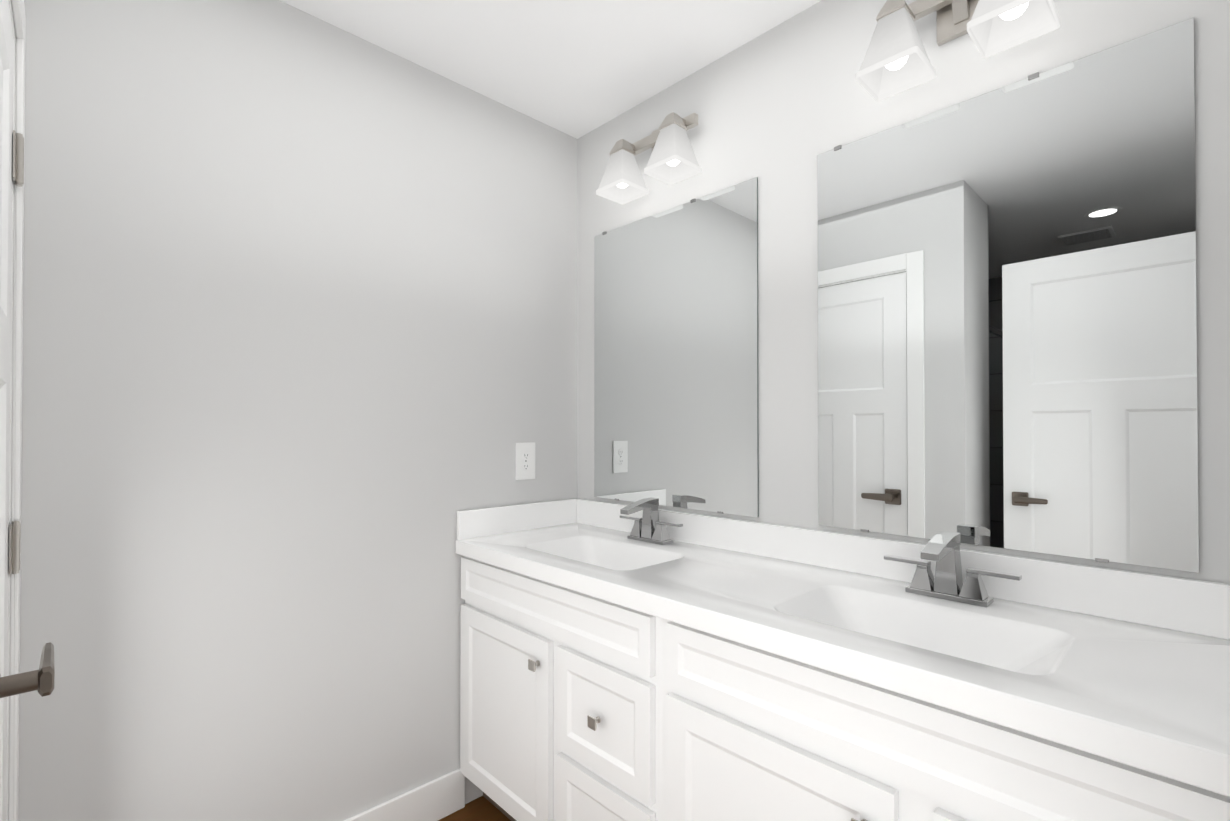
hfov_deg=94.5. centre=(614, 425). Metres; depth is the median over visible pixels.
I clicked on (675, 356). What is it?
mirror
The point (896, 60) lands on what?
sconce
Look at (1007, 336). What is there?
mirror
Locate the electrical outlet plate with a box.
[516,442,534,479]
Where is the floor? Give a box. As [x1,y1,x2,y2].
[438,796,510,820]
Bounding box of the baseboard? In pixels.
[344,768,464,820]
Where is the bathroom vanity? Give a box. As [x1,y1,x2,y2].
[455,497,1229,820]
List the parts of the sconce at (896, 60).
lamp shade, bulb, lamp shade, bulb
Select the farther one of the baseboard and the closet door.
the baseboard
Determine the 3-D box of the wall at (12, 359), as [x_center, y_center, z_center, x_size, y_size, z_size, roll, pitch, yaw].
[-1.149,0.056,0.743,0.453,2.584,1.030,0,-1,-44]
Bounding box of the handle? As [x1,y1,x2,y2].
[0,642,54,697]
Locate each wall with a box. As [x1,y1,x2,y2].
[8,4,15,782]
[18,0,576,820]
[577,0,1229,583]
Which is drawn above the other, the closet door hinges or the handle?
the closet door hinges
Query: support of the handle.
attached to the closet door
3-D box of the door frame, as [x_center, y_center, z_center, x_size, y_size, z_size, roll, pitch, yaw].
[-1.080,0.211,0.934,0.113,2.276,0.848,0,-1,-44]
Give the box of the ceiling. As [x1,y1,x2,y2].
[280,0,820,138]
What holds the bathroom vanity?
on the floor
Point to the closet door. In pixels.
(6, 93)
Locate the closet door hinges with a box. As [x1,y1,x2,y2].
[9,130,23,573]
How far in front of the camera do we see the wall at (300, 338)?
1.61 m
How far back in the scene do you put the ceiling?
1.81 m
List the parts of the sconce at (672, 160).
lamp shade, bulb, lamp shade, bulb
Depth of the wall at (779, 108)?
1.67 m
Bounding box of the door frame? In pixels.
[6,0,25,820]
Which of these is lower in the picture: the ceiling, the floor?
the floor
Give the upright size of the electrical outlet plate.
0.144 m
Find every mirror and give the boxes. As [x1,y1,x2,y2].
[594,177,758,516]
[817,18,1198,572]
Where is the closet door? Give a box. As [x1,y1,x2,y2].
[0,0,13,820]
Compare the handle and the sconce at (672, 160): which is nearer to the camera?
the handle
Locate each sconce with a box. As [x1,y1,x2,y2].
[596,112,701,204]
[856,0,1059,100]

